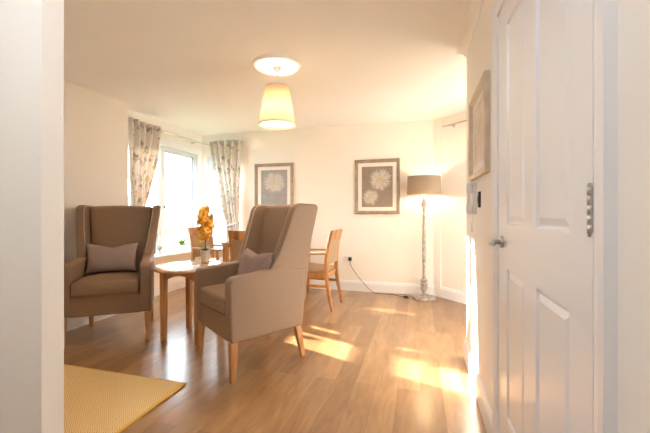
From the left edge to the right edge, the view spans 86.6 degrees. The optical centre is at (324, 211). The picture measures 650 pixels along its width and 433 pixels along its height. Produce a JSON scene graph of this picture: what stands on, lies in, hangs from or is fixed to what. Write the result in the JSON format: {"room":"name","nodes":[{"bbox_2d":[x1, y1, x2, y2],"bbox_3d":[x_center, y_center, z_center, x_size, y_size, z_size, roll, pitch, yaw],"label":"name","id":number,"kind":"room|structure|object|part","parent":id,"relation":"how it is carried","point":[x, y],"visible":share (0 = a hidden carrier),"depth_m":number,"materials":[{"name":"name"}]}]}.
{"room":"living room","nodes":[
{"label":"living room","id":0,"kind":"room"},
{"bbox_2d":[0,0,63,432],"bbox_3d":[-2.011,-0.060,1.547,2.100,2.420,0.080,0,0,15],"label":"wall","id":1,"kind":"structure","parent":0,"point":[31,31],"depth_m":1.26,"materials":[{"name":"white paint"}]},
{"bbox_2d":[64,80,127,262],"bbox_3d":[-2.792,-0.060,2.951,0.350,2.420,2.373,0,0,15],"label":"wall","id":2,"kind":"structure","parent":0,"point":[95,123],"depth_m":3.58,"materials":[{"name":"white paint"}]},
{"bbox_2d":[66,277,193,330],"bbox_3d":[-2.470,1.076,3.771,0.198,0.148,3.966,0,0,15],"label":"baseboard","id":3,"kind":"structure","parent":2,"relation":"attached to","point":[72,323],"depth_m":3.72,"materials":[{"name":"white paint"}]},
{"bbox_2d":[128,120,243,144],"bbox_3d":[-2.060,-1.090,4.970,0.701,0.044,1.817,0,0,39],"label":"curtain rod","id":4,"kind":"object","parent":2,"relation":"attached to","point":[241,142],"visible":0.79,"depth_m":5.23,"materials":[{"name":"grey metal"}]},
{"bbox_2d":[128,117,161,205],"bbox_3d":[-2.277,-0.293,4.386,0.123,1.685,0.568,0,0,15],"label":"curtain","id":5,"kind":"object","parent":4,"relation":"hanging from","point":[143,142],"visible":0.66,"depth_m":4.30,"materials":[{"name":"beige fabric"}]},
{"bbox_2d":[209,139,240,240],"bbox_3d":[-1.590,-0.292,5.473,0.562,1.686,0.124,0,0,13],"label":"curtain","id":6,"kind":"object","parent":4,"relation":"hanging from","point":[226,156],"visible":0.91,"depth_m":5.45,"materials":[{"name":"beige fabric"}]},
{"bbox_2d":[128,109,202,285],"bbox_3d":[-2.315,-0.060,4.927,0.120,2.420,1.690,0,0,15],"label":"wall","id":7,"kind":"structure","parent":0,"point":[166,127],"depth_m":5.18,"materials":[{"name":"white paint"}]},
{"bbox_2d":[128,145,196,253],"bbox_3d":[-2.305,-0.185,4.939,0.092,1.530,1.460,0,0,15],"label":"window","id":8,"kind":"structure","parent":7,"relation":"in","point":[160,167],"depth_m":4.96,"materials":[{"name":"white plastic"}]},
{"bbox_3d":[-2.418,0.406,4.571,0.054,0.237,0.580,0,0,15],"label":"sash","id":9,"kind":"part","parent":8,"relation":"part of","materials":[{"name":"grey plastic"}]},
{"bbox_3d":[-2.418,-0.322,4.571,0.054,1.147,0.580,0,0,15],"label":"sash","id":10,"kind":"part","parent":8,"relation":"part of","materials":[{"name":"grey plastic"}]},
{"bbox_3d":[-2.316,-0.185,4.942,0.070,1.530,1.460,0,0,15],"label":"frame","id":11,"kind":"part","parent":8,"relation":"part of","materials":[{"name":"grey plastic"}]},
{"bbox_3d":[-2.229,0.406,5.256,0.054,0.237,0.700,0,0,15],"label":"sash","id":12,"kind":"part","parent":8,"relation":"part of","materials":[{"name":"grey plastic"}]},
{"bbox_3d":[-2.229,-0.322,5.256,0.054,1.147,0.700,0,0,15],"label":"sash","id":13,"kind":"part","parent":8,"relation":"part of","materials":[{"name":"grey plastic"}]},
{"bbox_2d":[160,138,201,154],"bbox_3d":[-2.238,-0.975,4.921,0.029,0.090,1.540,0,0,15],"label":"trim","id":14,"kind":"structure","parent":7,"relation":"attached to","point":[163,142],"depth_m":5.15,"materials":[{"name":"white paint"}]},
{"bbox_2d":[154,247,229,258],"bbox_3d":[-1.879,0.585,4.811,0.778,0.030,1.678,0,0,15],"label":"windowsill","id":15,"kind":"structure","parent":7,"relation":"attached to","point":[171,253],"depth_m":4.86,"materials":[{"name":"white paint"}]},
{"bbox_2d":[156,246,162,254],"bbox_3d":[-2.209,0.511,4.605,0.140,0.118,0.140,0,0,-17],"label":"potted plant","id":16,"kind":"object","parent":15,"relation":"on","point":[159,250],"visible":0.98,"depth_m":4.59,"materials":[{"name":"green plant"}]},
{"bbox_2d":[176,239,189,250],"bbox_3d":[-2.091,0.477,5.085,0.254,0.185,0.260,0,0,15],"label":"potted plant","id":17,"kind":"object","parent":15,"relation":"on","point":[182,244],"visible":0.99,"depth_m":5.04,"materials":[{"name":"green plant"}]},
{"bbox_3d":[-2.101,0.527,5.080,0.100,0.086,0.100,0,0,15],"label":"pot","id":18,"kind":"part","parent":17,"relation":"part of","materials":[{"name":"white ceramic"}]},
{"bbox_2d":[64,0,467,134],"bbox_3d":[-0.403,-1.320,1.926,5.800,0.100,6.900,0,0,15],"label":"ceiling","id":19,"kind":"structure","parent":0,"point":[185,64],"depth_m":2.82,"materials":[{"name":"white paint"}]},
{"bbox_2d":[252,54,301,129],"bbox_3d":[-0.413,-1.008,2.982,0.424,0.526,0.424,0,0,15],"label":"pendant light","id":20,"kind":"object","parent":19,"relation":"hanging from","point":[276,110],"visible":1,"depth_m":2.89,"materials":[{"name":"cream fabric"},{"name":"white paint"},{"name":"satin chrome"}]},
{"bbox_3d":[-0.413,-0.751,2.982,0.322,0.012,0.322,0,0,15],"label":"shade trim","id":21,"kind":"part","parent":20,"relation":"part of","materials":[{"name":"white"}]},
{"bbox_3d":[-0.413,-0.912,2.982,0.316,0.335,0.316,0,0,15],"label":"lamp shade","id":22,"kind":"part","parent":20,"relation":"part of","materials":[{"name":"beige"}]},
{"bbox_2d":[64,285,485,432],"bbox_3d":[-0.403,1.200,1.926,5.800,0.100,6.900,0,0,15],"label":"floor","id":23,"kind":"structure","parent":0,"point":[383,362],"depth_m":2.58,"materials":[{"name":"brown wood"}]},
{"bbox_2d":[64,205,160,348],"bbox_3d":[-2.001,0.541,3.308,0.738,1.218,0.778,0,0,-19],"label":"armchair","id":24,"kind":"object","parent":23,"relation":"on","point":[108,292],"visible":0.89,"depth_m":3.10,"materials":[{"name":"beige fabric"}]},
{"bbox_3d":[-2.193,1.015,2.880,0.052,0.270,0.056,0,0,-19],"label":"leg","id":25,"kind":"part","parent":24,"relation":"part of","materials":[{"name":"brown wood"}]},
{"bbox_3d":[-2.247,0.633,3.172,0.093,0.524,0.679,0,0,-14],"label":"arm","id":26,"kind":"part","parent":24,"relation":"part of","materials":[{"name":"beige fabric"}]},
{"bbox_3d":[-2.330,1.021,3.446,0.048,0.258,0.097,0,0,-19],"label":"leg","id":27,"kind":"part","parent":24,"relation":"part of","materials":[{"name":"brown wood"}]},
{"bbox_3d":[-1.984,0.803,3.259,0.538,0.183,0.630,0,0,-19],"label":"seat","id":28,"kind":"part","parent":24,"relation":"part of","materials":[{"name":"beige fabric"}]},
{"bbox_2d":[71,270,139,296],"bbox_3d":[-1.959,0.638,3.187,0.503,0.145,0.522,0,0,-19],"label":"seat cushion","id":29,"kind":"object","parent":24,"relation":"on","point":[108,283],"depth_m":2.98,"materials":[{"name":"beige fabric"}]},
{"bbox_2d":[84,242,137,274],"bbox_3d":[-2.010,0.435,3.259,0.432,0.277,0.167,0,0,-24],"label":"cushion","id":30,"kind":"object","parent":24,"relation":"on","point":[100,258],"visible":1,"depth_m":3.21,"materials":[{"name":"fabric"}]},
{"bbox_3d":[-2.069,0.266,3.505,0.558,0.668,0.292,0,0,-19],"label":"backrest","id":31,"kind":"part","parent":24,"relation":"part of","materials":[{"name":"beige fabric"}]},
{"bbox_3d":[-1.724,0.633,3.353,0.093,0.524,0.679,0,0,-24],"label":"arm","id":32,"kind":"part","parent":24,"relation":"part of","materials":[{"name":"beige fabric"}]},
{"bbox_3d":[-1.586,1.015,3.090,0.052,0.270,0.056,0,0,-19],"label":"leg","id":33,"kind":"part","parent":24,"relation":"part of","materials":[{"name":"brown wood"}]},
{"bbox_3d":[-1.829,1.021,3.620,0.048,0.258,0.097,0,0,-19],"label":"leg","id":34,"kind":"part","parent":24,"relation":"part of","materials":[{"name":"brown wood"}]},
{"bbox_2d":[64,364,185,432],"bbox_3d":[-1.839,1.143,2.085,1.650,0.015,0.933,0,0,15],"label":"rug","id":35,"kind":"object","parent":23,"relation":"on","point":[95,400],"visible":0.62,"depth_m":2.11,"materials":[{"name":"gold fabric"}]},
{"bbox_2d":[152,260,226,344],"bbox_3d":[-1.228,0.823,3.212,0.684,0.654,0.684,0,0,15],"label":"side table","id":36,"kind":"object","parent":23,"relation":"on","point":[187,269],"visible":0.6,"depth_m":3.07,"materials":[{"name":"brown wood"}]},
{"bbox_3d":[-1.444,0.837,3.089,0.052,0.627,0.052,0,0,15],"label":"leg","id":37,"kind":"part","parent":36,"relation":"part of","materials":[{"name":"brown wood"}]},
{"bbox_3d":[-1.351,0.837,3.427,0.052,0.627,0.052,0,0,15],"label":"leg","id":38,"kind":"part","parent":36,"relation":"part of","materials":[{"name":"brown wood"}]},
{"bbox_3d":[-1.106,0.837,2.996,0.052,0.627,0.052,0,0,15],"label":"leg","id":39,"kind":"part","parent":36,"relation":"part of","materials":[{"name":"brown wood"}]},
{"bbox_2d":[195,206,214,261],"bbox_3d":[-1.181,0.215,3.416,0.190,0.559,0.183,0,0,-13],"label":"potted orchid","id":40,"kind":"object","parent":36,"relation":"on","point":[206,225],"visible":1,"depth_m":3.39,"materials":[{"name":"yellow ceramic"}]},
{"bbox_3d":[-1.187,0.220,3.366,0.066,0.064,0.016,-20,-13,-13],"label":"flower","id":41,"kind":"part","parent":40,"relation":"part of","materials":[{"name":"orange plant"}]},
{"bbox_3d":[-1.188,0.438,3.424,0.092,0.115,0.092,0,0,15],"label":"pot","id":42,"kind":"part","parent":40,"relation":"part of","materials":[{"name":"grey ceramic"}]},
{"bbox_3d":[-1.142,0.174,3.363,0.018,0.077,0.074,-29,16,32],"label":"flower","id":43,"kind":"part","parent":40,"relation":"part of","materials":[{"name":"orange plant"}]},
{"bbox_3d":[-1.125,0.112,3.403,0.074,0.071,0.018,37,-45,-23],"label":"flower","id":44,"kind":"part","parent":40,"relation":"part of","materials":[{"name":"orange plant"}]},
{"bbox_2d":[188,227,229,283],"bbox_3d":[-1.550,0.683,4.826,0.580,0.937,0.554,0,0,19],"label":"dining chair","id":45,"kind":"object","parent":23,"relation":"on","point":[193,235],"visible":0.3,"depth_m":4.76,"materials":[{"name":"brown wood"}]},
{"bbox_3d":[-1.823,0.685,4.705,0.111,0.934,0.038,0,0,19],"label":"leg","id":46,"kind":"part","parent":45,"relation":"part of","materials":[{"name":"brown wood"}]},
{"bbox_3d":[-1.788,0.268,4.910,0.075,0.105,0.440,0,0,19],"label":"rail","id":47,"kind":"part","parent":45,"relation":"part of","materials":[{"name":"brown wood"}]},
{"bbox_3d":[-1.747,0.470,4.895,0.080,0.299,0.372,0,0,19],"label":"backrest","id":48,"kind":"part","parent":45,"relation":"part of","materials":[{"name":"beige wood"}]},
{"bbox_3d":[-1.581,0.491,4.601,0.496,0.034,0.056,0,0,26],"label":"armrest","id":49,"kind":"part","parent":45,"relation":"part of","materials":[{"name":"brown wood"}]},
{"bbox_3d":[-1.687,0.685,5.091,0.111,0.934,0.038,0,0,19],"label":"leg","id":50,"kind":"part","parent":45,"relation":"part of","materials":[{"name":"brown wood"}]},
{"bbox_3d":[-1.401,0.827,4.509,0.058,0.646,0.036,0,0,19],"label":"leg","id":51,"kind":"part","parent":45,"relation":"part of","materials":[{"name":"brown wood"}]},
{"bbox_3d":[-1.499,0.691,4.808,0.449,0.052,0.513,0,0,19],"label":"seat","id":52,"kind":"part","parent":45,"relation":"part of","materials":[{"name":"beige plastic"}]},
{"bbox_2d":[228,231,245,261],"bbox_3d":[-0.847,0.683,4.189,0.554,0.937,0.580,0,0,12],"label":"dining chair","id":53,"kind":"object","parent":23,"relation":"on","point":[236,238],"visible":0.16,"depth_m":3.98,"materials":[{"name":"brown wood"}]},
{"bbox_3d":[-1.094,0.685,4.021,0.038,0.934,0.111,0,0,12],"label":"leg","id":54,"kind":"part","parent":53,"relation":"part of","materials":[{"name":"brown wood"}]},
{"bbox_3d":[-0.901,0.268,3.942,0.440,0.105,0.075,0,0,12],"label":"rail","id":55,"kind":"part","parent":53,"relation":"part of","materials":[{"name":"brown wood"}]},
{"bbox_3d":[-0.892,0.470,3.985,0.372,0.299,0.080,0,0,12],"label":"backrest","id":56,"kind":"part","parent":53,"relation":"part of","materials":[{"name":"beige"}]},
{"bbox_2d":[195,203,317,383],"bbox_3d":[-0.547,0.541,2.774,0.778,1.218,0.690,0,0,-40],"label":"armchair","id":57,"kind":"object","parent":23,"relation":"on","point":[243,307],"visible":0.95,"depth_m":2.61,"materials":[{"name":"beige fabric"}]},
{"bbox_3d":[-1.002,1.015,2.787,0.056,0.270,0.048,0,0,-40],"label":"leg","id":58,"kind":"part","parent":57,"relation":"part of","materials":[{"name":"brown wood"}]},
{"bbox_2d":[200,283,225,314],"bbox_3d":[-0.645,0.638,2.692,0.522,0.145,0.471,0,0,-40],"label":"seat cushion","id":59,"kind":"object","parent":57,"relation":"on","point":[212,295],"depth_m":2.54,"materials":[{"name":"beige fabric"}]},
{"bbox_3d":[-0.587,0.803,2.740,0.630,0.183,0.503,0,0,-40],"label":"seat","id":60,"kind":"part","parent":57,"relation":"part of","materials":[{"name":"beige fabric"}]},
{"bbox_3d":[-0.749,0.633,2.942,0.678,0.524,0.087,0,0,-35],"label":"arm","id":61,"kind":"part","parent":57,"relation":"part of","materials":[{"name":"beige fabric"}]},
{"bbox_3d":[-0.619,1.015,2.325,0.056,0.270,0.048,0,0,-40],"label":"leg","id":62,"kind":"part","parent":57,"relation":"part of","materials":[{"name":"brown wood"}]},
{"bbox_2d":[237,248,273,274],"bbox_3d":[-0.548,0.435,2.675,0.167,0.277,0.432,0,0,-41],"label":"cushion","id":63,"kind":"object","parent":57,"relation":"on","point":[250,261],"visible":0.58,"depth_m":2.59,"materials":[{"name":"fabric"}]},
{"bbox_3d":[-0.419,0.633,2.543,0.678,0.524,0.087,0,0,-44],"label":"arm","id":64,"kind":"part","parent":57,"relation":"part of","materials":[{"name":"beige fabric"}]},
{"bbox_3d":[-0.386,0.266,2.906,0.292,0.668,0.522,0,0,-40],"label":"backrest","id":65,"kind":"part","parent":57,"relation":"part of","materials":[{"name":"beige fabric"}]},
{"bbox_3d":[-0.205,1.021,2.734,0.097,0.258,0.045,0,0,-40],"label":"leg","id":66,"kind":"part","parent":57,"relation":"part of","materials":[{"name":"brown wood"}]},
{"bbox_2d":[221,241,309,292],"bbox_3d":[-0.777,0.772,4.747,1.000,0.755,0.760,0,0,15],"label":"dining table","id":67,"kind":"object","parent":23,"relation":"on","point":[225,244],"visible":0.23,"depth_m":4.52,"materials":[{"name":"brown wood"}]},
{"bbox_3d":[-1.305,0.788,4.545,0.066,0.724,0.066,0,0,15],"label":"leg","id":68,"kind":"part","parent":67,"relation":"part of","materials":[{"name":"brown wood"}]},
{"bbox_3d":[-0.250,0.788,4.949,0.066,0.724,0.066,0,0,15],"label":"leg","id":69,"kind":"part","parent":67,"relation":"part of","materials":[{"name":"brown wood"}]},
{"bbox_2d":[305,229,342,311],"bbox_3d":[-0.099,0.683,4.269,0.580,0.937,0.554,0,0,18],"label":"dining chair","id":70,"kind":"object","parent":23,"relation":"on","point":[316,271],"visible":0.73,"depth_m":4.08,"materials":[{"name":"brown wood"}]},
{"bbox_3d":[-0.213,0.491,4.070,0.495,0.034,0.056,0,0,12],"label":"armrest","id":71,"kind":"part","parent":70,"relation":"part of","materials":[{"name":"brown wood"}]},
{"bbox_3d":[-0.150,0.691,4.286,0.449,0.052,0.513,0,0,18],"label":"seat","id":72,"kind":"part","parent":70,"relation":"part of","materials":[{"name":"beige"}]},
{"bbox_3d":[-0.131,0.747,4.279,0.435,0.057,0.479,0,0,18],"label":"seat rail","id":73,"kind":"part","parent":70,"relation":"part of","materials":[{"name":"brown wood"}]},
{"bbox_3d":[0.042,0.685,4.006,0.111,0.934,0.038,0,0,18],"label":"leg","id":74,"kind":"part","parent":70,"relation":"part of","materials":[{"name":"brown wood"}]},
{"bbox_3d":[0.099,0.470,4.203,0.080,0.299,0.372,0,0,18],"label":"backrest","id":75,"kind":"part","parent":70,"relation":"part of","materials":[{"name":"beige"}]},
{"bbox_3d":[0.141,0.268,4.189,0.075,0.105,0.440,0,0,18],"label":"rail","id":76,"kind":"part","parent":70,"relation":"part of","materials":[{"name":"brown wood"}]},
{"bbox_3d":[0.172,0.685,4.395,0.111,0.934,0.038,0,0,18],"label":"leg","id":77,"kind":"part","parent":70,"relation":"part of","materials":[{"name":"brown wood"}]},
{"bbox_2d":[348,257,408,297],"bbox_3d":[0.746,0.906,4.847,0.899,0.492,0.083,0,0,29],"label":"power cable","id":78,"kind":"object","parent":23,"relation":"on","point":[349,258],"visible":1,"depth_m":4.93,"materials":[{"name":"black plastic"}]},
{"bbox_2d":[407,175,441,301],"bbox_3d":[1.314,0.339,4.581,0.444,1.622,0.444,0,0,15],"label":"floor lamp","id":79,"kind":"object","parent":23,"relation":"on","point":[417,185],"visible":1,"depth_m":4.47,"materials":[{"name":"white wood"}]},
{"bbox_3d":[1.314,0.456,4.581,0.104,1.281,0.104,0,0,15],"label":"stem","id":80,"kind":"part","parent":79,"relation":"part of","materials":[{"name":"white wood"}]},
{"bbox_3d":[1.314,-0.348,4.581,0.444,0.247,0.444,0,0,15],"label":"lamp shade","id":81,"kind":"part","parent":79,"relation":"part of","materials":[{"name":"beige"}]},
{"bbox_2d":[203,120,433,284],"bbox_3d":[-0.272,-0.060,5.303,3.860,2.420,0.120,0,0,15],"label":"wall","id":82,"kind":"structure","parent":0,"point":[383,247],"depth_m":5.06,"materials":[{"name":"white paint"}]},
{"bbox_2d":[208,155,239,246],"bbox_3d":[-1.642,-0.185,5.674,0.620,1.530,0.092,0,0,15],"label":"window","id":83,"kind":"structure","parent":82,"relation":"in","point":[218,228],"depth_m":5.72,"materials":[{"name":"white plastic"}]},
{"bbox_3d":[-1.639,-0.322,5.684,0.510,1.147,0.054,0,0,15],"label":"sash","id":84,"kind":"part","parent":83,"relation":"part of","materials":[{"name":"grey plastic"}]},
{"bbox_3d":[-1.639,0.406,5.684,0.510,0.237,0.054,0,0,15],"label":"sash","id":85,"kind":"part","parent":83,"relation":"part of","materials":[{"name":"grey plastic"}]},
{"bbox_2d":[255,163,293,204],"bbox_3d":[-0.798,-0.362,5.368,0.645,0.785,0.032,0,0,15],"label":"framed picture","id":86,"kind":"object","parent":82,"relation":"attached to","point":[274,182],"visible":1,"depth_m":5.37,"materials":[{"name":"grey paper"}]},
{"bbox_2d":[261,170,286,204],"bbox_3d":[-0.795,-0.362,5.380,0.443,0.583,0.005,0,0,15],"label":"print","id":87,"kind":"object","parent":86,"relation":"attached to","point":[273,182],"depth_m":5.38,"materials":[{"name":"grey"}]},
{"bbox_2d":[343,255,352,261],"bbox_3d":[0.337,0.682,5.065,0.146,0.086,0.014,0,0,15],"label":"wall socket","id":88,"kind":"object","parent":82,"relation":"attached to","point":[345,257],"visible":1,"depth_m":5.07,"materials":[{"name":"white plastic"}]},
{"bbox_2d":[355,158,399,213],"bbox_3d":[0.744,-0.362,4.943,0.645,0.785,0.032,0,0,15],"label":"framed picture","id":89,"kind":"object","parent":82,"relation":"attached to","point":[377,181],"visible":1,"depth_m":4.95,"materials":[{"name":"grey paper"}]},
{"bbox_2d":[362,166,392,206],"bbox_3d":[0.748,-0.362,4.955,0.443,0.583,0.005,0,0,15],"label":"print","id":90,"kind":"object","parent":89,"relation":"attached to","point":[377,181],"depth_m":4.95,"materials":[{"name":"grey"}]},
{"bbox_2d":[310,279,466,304],"bbox_3d":[0.522,1.076,4.752,5.376,0.148,1.033,0,0,31],"label":"baseboard","id":91,"kind":"structure","parent":82,"relation":"attached to","point":[350,285],"depth_m":4.89,"materials":[{"name":"white paint"}]},
{"bbox_2d":[442,110,466,291],"bbox_3d":[2.086,-0.060,3.865,0.120,2.420,2.100,0,0,-30],"label":"wall","id":92,"kind":"structure","parent":0,"point":[454,139],"depth_m":4.46,"materials":[{"name":"white paint"}]},
{"bbox_2d":[434,118,441,296],"bbox_3d":[1.536,-0.060,4.694,0.018,2.420,0.115,0,0,-30],"label":"trim","id":93,"kind":"structure","parent":92,"relation":"attached to","point":[437,122],"depth_m":4.67,"materials":[{"name":"white paint"}]},
{"bbox_2d":[440,119,466,127],"bbox_3d":[1.984,-1.120,3.825,0.096,0.035,1.732,0,0,-30],"label":"curtain rod","id":94,"kind":"object","parent":92,"relation":"attached to","point":[452,124],"visible":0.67,"depth_m":4.40,"materials":[{"name":"grey metal"}]},
{"bbox_2d":[467,52,468,345],"bbox_3d":[1.790,-0.060,2.442,1.455,2.420,0.120,0,0,15],"label":"wall","id":95,"kind":"structure","parent":0,"point":[468,52],"depth_m":2.64,"materials":[{"name":"white paint"}]},
{"bbox_2d":[464,340,491,432],"bbox_3d":[1.598,1.076,1.999,1.351,0.148,1.109,0,0,15],"label":"baseboard","id":96,"kind":"structure","parent":95,"relation":"attached to","point":[482,400],"depth_m":2.04,"materials":[{"name":"white paint"}]},
{"bbox_2d":[469,0,649,432],"bbox_3d":[0.551,-0.060,0.455,0.120,2.420,4.370,0,0,15],"label":"wall","id":97,"kind":"structure","parent":0,"point":[633,15],"depth_m":0.60,"materials":[{"name":"white paint"}]},
{"bbox_2d":[456,0,483,58],"bbox_3d":[1.141,-1.236,0.443,1.405,0.072,4.460,0,0,15],"label":"trim","id":98,"kind":"structure","parent":97,"relation":"attached to","point":[474,7],"depth_m":2.30,"materials":[{"name":"white paint"}]},
{"bbox_2d":[466,183,475,231],"bbox_3d":[0.957,-0.029,2.267,0.060,0.321,0.090,0,0,15],"label":"phone","id":99,"kind":"object","parent":97,"relation":"attached to","point":[470,188],"visible":1,"depth_m":2.24,"materials":[{"name":"white plastic"}]},
{"bbox_3d":[0.959,0.072,2.256,0.012,0.118,0.050,0,0,15],"label":"coiled cord","id":100,"kind":"part","parent":99,"relation":"part of","materials":[{"name":"white plastic"}]},
{"bbox_2d":[468,70,489,180],"bbox_3d":[0.915,-0.473,2.066,0.032,0.525,0.580,0,0,15],"label":"framed picture","id":101,"kind":"object","parent":97,"relation":"attached to","point":[479,105],"visible":1,"depth_m":2.04,"materials":[{"name":"white"}]},
{"bbox_2d":[475,98,482,165],"bbox_3d":[0.927,-0.473,2.063,0.005,0.359,0.414,0,0,15],"label":"print","id":102,"kind":"object","parent":101,"relation":"attached to","point":[479,107],"depth_m":2.08,"materials":[{"name":"beige paper"}]},
{"bbox_2d":[477,191,480,207],"bbox_3d":[0.927,-0.075,2.078,0.016,0.096,0.044,0,0,15],"label":"wall switch","id":103,"kind":"object","parent":97,"relation":"attached to","point":[479,192],"visible":1,"depth_m":2.06,"materials":[{"name":"black plastic"}]},
{"bbox_2d":[487,0,617,432],"bbox_3d":[0.696,0.094,1.126,0.187,2.112,1.035,0,0,15],"label":"door","id":104,"kind":"structure","parent":97,"relation":"in","point":[554,242],"depth_m":0.91,"materials":[{"name":"white paint"}]},
{"bbox_3d":[0.725,0.130,1.460,0.066,0.052,0.141,0,0,15],"label":"handle","id":105,"kind":"part","parent":104,"relation":"part of","materials":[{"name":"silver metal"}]},
{"label":"outside","id":106,"kind":"structure","parent":0,"visible":0},
{"bbox_2d":[165,233,225,245],"bbox_3d":[-7.822,4.250,28.086,90.000,0.200,70.000,0,0,15],"label":"ground","id":107,"kind":"structure","parent":106,"point":[170,239],"depth_m":56.15,"materials":[{"name":"white"}]}
]}

